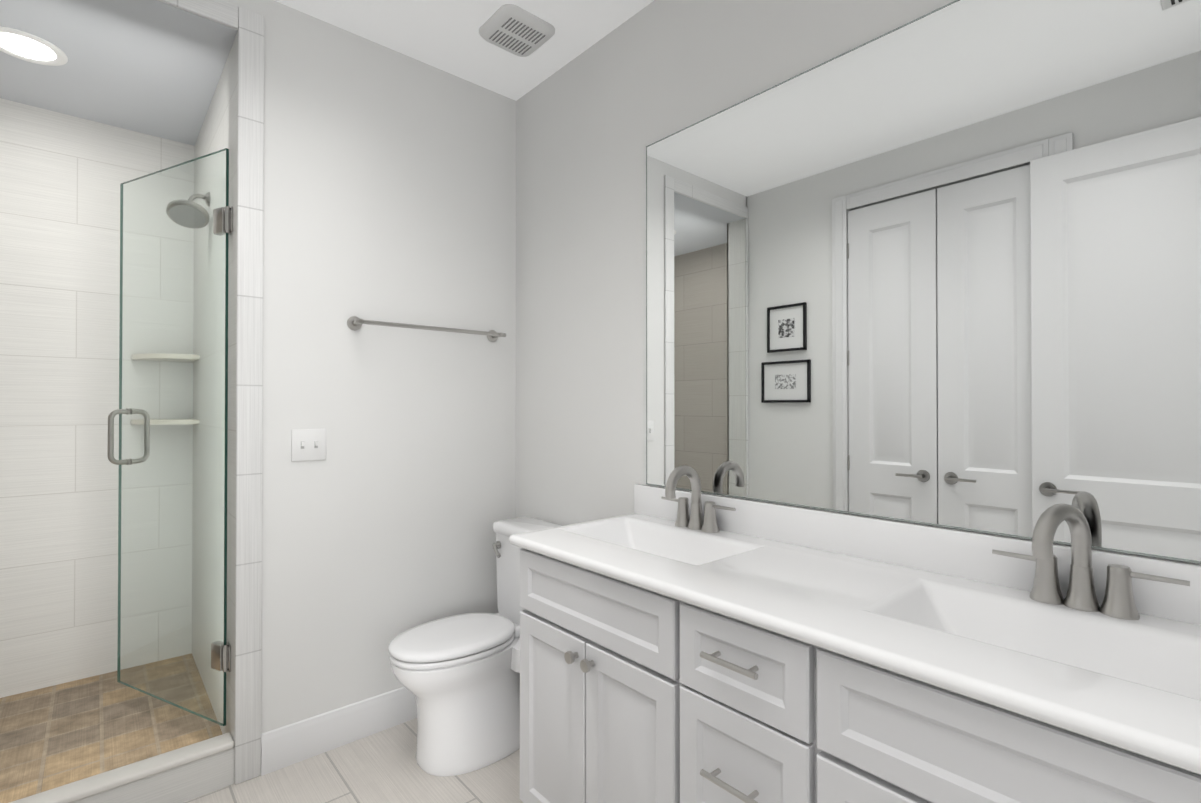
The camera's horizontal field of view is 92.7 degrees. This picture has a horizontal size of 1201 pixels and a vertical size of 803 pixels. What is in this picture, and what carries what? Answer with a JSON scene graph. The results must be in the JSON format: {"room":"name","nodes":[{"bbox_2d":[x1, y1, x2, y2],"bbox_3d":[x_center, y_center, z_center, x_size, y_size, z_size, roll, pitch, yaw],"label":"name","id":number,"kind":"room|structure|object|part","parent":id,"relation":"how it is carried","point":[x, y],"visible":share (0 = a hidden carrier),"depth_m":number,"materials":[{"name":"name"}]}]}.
{"room":"bathroom","nodes":[
{"label":"bathroom","id":0,"kind":"room"},
{"bbox_2d":[0,0,240,145],"bbox_3d":[-2.072,-1.407,2.038,1.169,0.255,1.180,0,-1,-41],"label":"ceiling","id":1,"kind":"structure","parent":0,"point":[152,67],"depth_m":2.17,"materials":[{"name":"paint"}]},
{"bbox_2d":[0,26,67,65],"bbox_3d":[-2.073,-1.276,2.062,0.226,0.008,0.226,0,-1,-41],"label":"recessed light","id":2,"kind":"object","parent":1,"relation":"in","point":[23,45],"visible":1,"depth_m":2.07,"materials":[{"name":"white plastic"}]},
{"bbox_2d":[183,718,523,802],"bbox_3d":[-0.808,1.351,1.438,2.580,0.100,4.000,0,-1,-41],"label":"floor","id":3,"kind":"structure","parent":0,"point":[381,766],"depth_m":1.97,"materials":[{"name":"tile"}]},
{"bbox_2d":[0,653,222,802],"bbox_3d":[-2.093,1.273,2.042,1.149,0.065,1.095,0,-1,-41],"label":"shower floor","id":4,"kind":"structure","parent":3,"relation":"on","point":[56,736],"depth_m":2.19,"materials":[{"name":"tile"}]},
{"bbox_2d":[10,733,233,802],"bbox_3d":[-1.556,1.231,1.735,0.749,0.145,0.085,0,-1,-41],"label":"shower curb","id":5,"kind":"object","parent":3,"relation":"on","point":[189,772],"visible":1,"depth_m":1.83,"materials":[{"name":"tile"}]},
{"bbox_2d":[388,517,562,775],"bbox_3d":[-0.455,0.910,2.207,0.708,0.792,0.434,0,-1,-41],"label":"toilet","id":6,"kind":"object","parent":3,"relation":"on","point":[458,676],"visible":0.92,"depth_m":2.05,"materials":[{"name":"white ceramic"}]},
{"bbox_2d":[509,465,1200,802],"bbox_3d":[0.486,0.747,1.259,0.573,1.105,1.709,0,-1,-41],"label":"bathroom vanity","id":7,"kind":"object","parent":3,"relation":"on","point":[695,645],"visible":1,"depth_m":1.12,"materials":[{"name":"painted wood"},{"name":"cultured marble"},{"name":"brushed nickel"}]},
{"bbox_2d":[661,465,735,532],"bbox_3d":[0.262,0.300,1.777,0.167,0.203,0.292,0,-1,-41],"label":"faucet","id":8,"kind":"object","parent":7,"relation":"on","point":[693,511],"depth_m":1.79,"materials":[{"name":"silver metal"}]},
{"bbox_2d":[992,503,1189,619],"bbox_3d":[0.889,0.295,1.070,0.161,0.203,0.292,0,-1,-41],"label":"faucet","id":9,"kind":"object","parent":7,"relation":"on","point":[1077,582],"depth_m":1.09,"materials":[{"name":"silver metal"}]},
{"bbox_2d":[241,0,515,733],"bbox_3d":[-0.872,-0.062,2.398,1.121,2.740,0.150,0,-1,-41],"label":"wall","id":10,"kind":"structure","parent":0,"point":[389,193],"depth_m":2.27,"materials":[{"name":"paint"}]},
{"bbox_2d":[160,0,263,783],"bbox_3d":[-1.504,-0.029,1.732,0.845,2.663,0.012,0,-1,-41],"label":"trim","id":11,"kind":"structure","parent":10,"relation":"attached to","point":[248,24],"depth_m":1.98,"materials":[{"name":"tile"}]},
{"bbox_2d":[291,429,325,461],"bbox_3d":[-1.073,0.160,2.109,0.117,0.117,0.016,0,-1,-41],"label":"light switch","id":12,"kind":"object","parent":10,"relation":"attached to","point":[308,444],"visible":1,"depth_m":2.11,"materials":[{"name":"white plastic"}]},
{"bbox_2d":[261,687,416,775],"bbox_3d":[-0.791,1.238,2.348,1.053,0.139,0.016,0,-1,-41],"label":"baseboard","id":13,"kind":"structure","parent":10,"relation":"attached to","point":[293,743],"depth_m":2.15,"materials":[{"name":"white wood"}]},
{"bbox_2d":[347,316,505,341],"bbox_3d":[-0.700,-0.302,2.397,0.668,0.055,0.081,0,-1,-41],"label":"towel bar","id":14,"kind":"object","parent":10,"relation":"attached to","point":[354,323],"visible":1,"depth_m":2.32,"materials":[{"name":"silver metal"}]},
{"bbox_2d":[274,0,653,100],"bbox_3d":[-0.229,-1.492,1.089,2.200,0.100,2.680,0,-1,-41],"label":"ceiling","id":15,"kind":"structure","parent":0,"point":[444,35],"depth_m":2.21,"materials":[{"name":"paint"}]},
{"bbox_2d":[479,4,554,56],"bbox_3d":[-0.323,-1.421,2.213,0.236,0.026,0.236,0,-1,-41],"label":"exhaust fan","id":16,"kind":"object","parent":15,"relation":"attached to","point":[516,30],"visible":1,"depth_m":2.18,"materials":[{"name":"white plastic"}]},
{"bbox_2d":[516,0,1200,564],"bbox_3d":[0.491,-0.066,1.812,0.150,2.740,2.830,0,-1,-41],"label":"wall","id":17,"kind":"structure","parent":0,"point":[594,120],"depth_m":2.23,"materials":[{"name":"paint"}]},
{"bbox_2d":[646,0,1200,563],"bbox_3d":[0.716,-0.316,1.438,0.007,1.217,1.662,0,-1,-41],"label":"mirror","id":18,"kind":"object","parent":17,"relation":"attached to","point":[940,266],"visible":1,"depth_m":1.32,"materials":[{"name":"silver mirror"}]},
{"bbox_3d":[-2.560,-0.062,2.477,1.309,2.740,0.140,0,-1,-41],"label":"wall","id":19,"kind":"structure","parent":0,"visible":0},
{"bbox_2d":[0,98,193,697],"bbox_3d":[-2.458,-0.017,2.467,1.149,2.520,0.010,0,-1,-41],"label":"shower wall tile","id":20,"kind":"structure","parent":19,"relation":"attached to","point":[63,177],"depth_m":2.58,"materials":[{"name":"white tile"}]},
{"bbox_2d":[130,419,198,424],"bbox_3d":[-2.034,0.095,2.672,0.240,0.022,0.240,0,-1,-41],"label":"shower shelf","id":21,"kind":"object","parent":19,"relation":"attached to","point":[165,421],"depth_m":2.62,"materials":[{"name":"beige stone"}]},
{"bbox_2d":[131,353,199,361],"bbox_3d":[-2.034,-0.207,2.675,0.240,0.022,0.240,0,-1,-41],"label":"shower shelf","id":22,"kind":"object","parent":19,"relation":"attached to","point":[166,357],"depth_m":2.63,"materials":[{"name":"beige stone"}]},
{"bbox_3d":[-1.672,-0.061,2.572,0.150,2.740,1.170,0,-1,-41],"label":"wall","id":23,"kind":"structure","parent":0,"visible":0},
{"bbox_2d":[192,31,237,782],"bbox_3d":[-1.633,0.015,2.406,0.010,2.585,1.170,0,-1,-41],"label":"shower wall tile","id":24,"kind":"structure","parent":23,"relation":"attached to","point":[218,130],"depth_m":2.30,"materials":[{"name":"white tile"}]},
{"bbox_2d":[107,148,232,725],"bbox_3d":[-1.652,0.124,2.173,0.326,2.045,0.702,0,-1,-41],"label":"shower door","id":25,"kind":"structure","parent":24,"relation":"attached to","point":[220,653],"depth_m":2.17,"materials":[{"name":"clear glass"}]},
{"bbox_3d":[-1.913,0.142,2.323,0.134,0.230,0.065,0,-1,-41],"label":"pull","id":26,"kind":"part","parent":25,"relation":"part of","materials":[{"name":"silver metal"}]},
{"bbox_2d":[166,192,209,227],"bbox_3d":[-1.713,-0.817,2.381,0.150,0.163,0.135,0,-1,-41],"label":"shower head","id":27,"kind":"object","parent":24,"relation":"attached to","point":[191,208],"depth_m":2.37}
]}

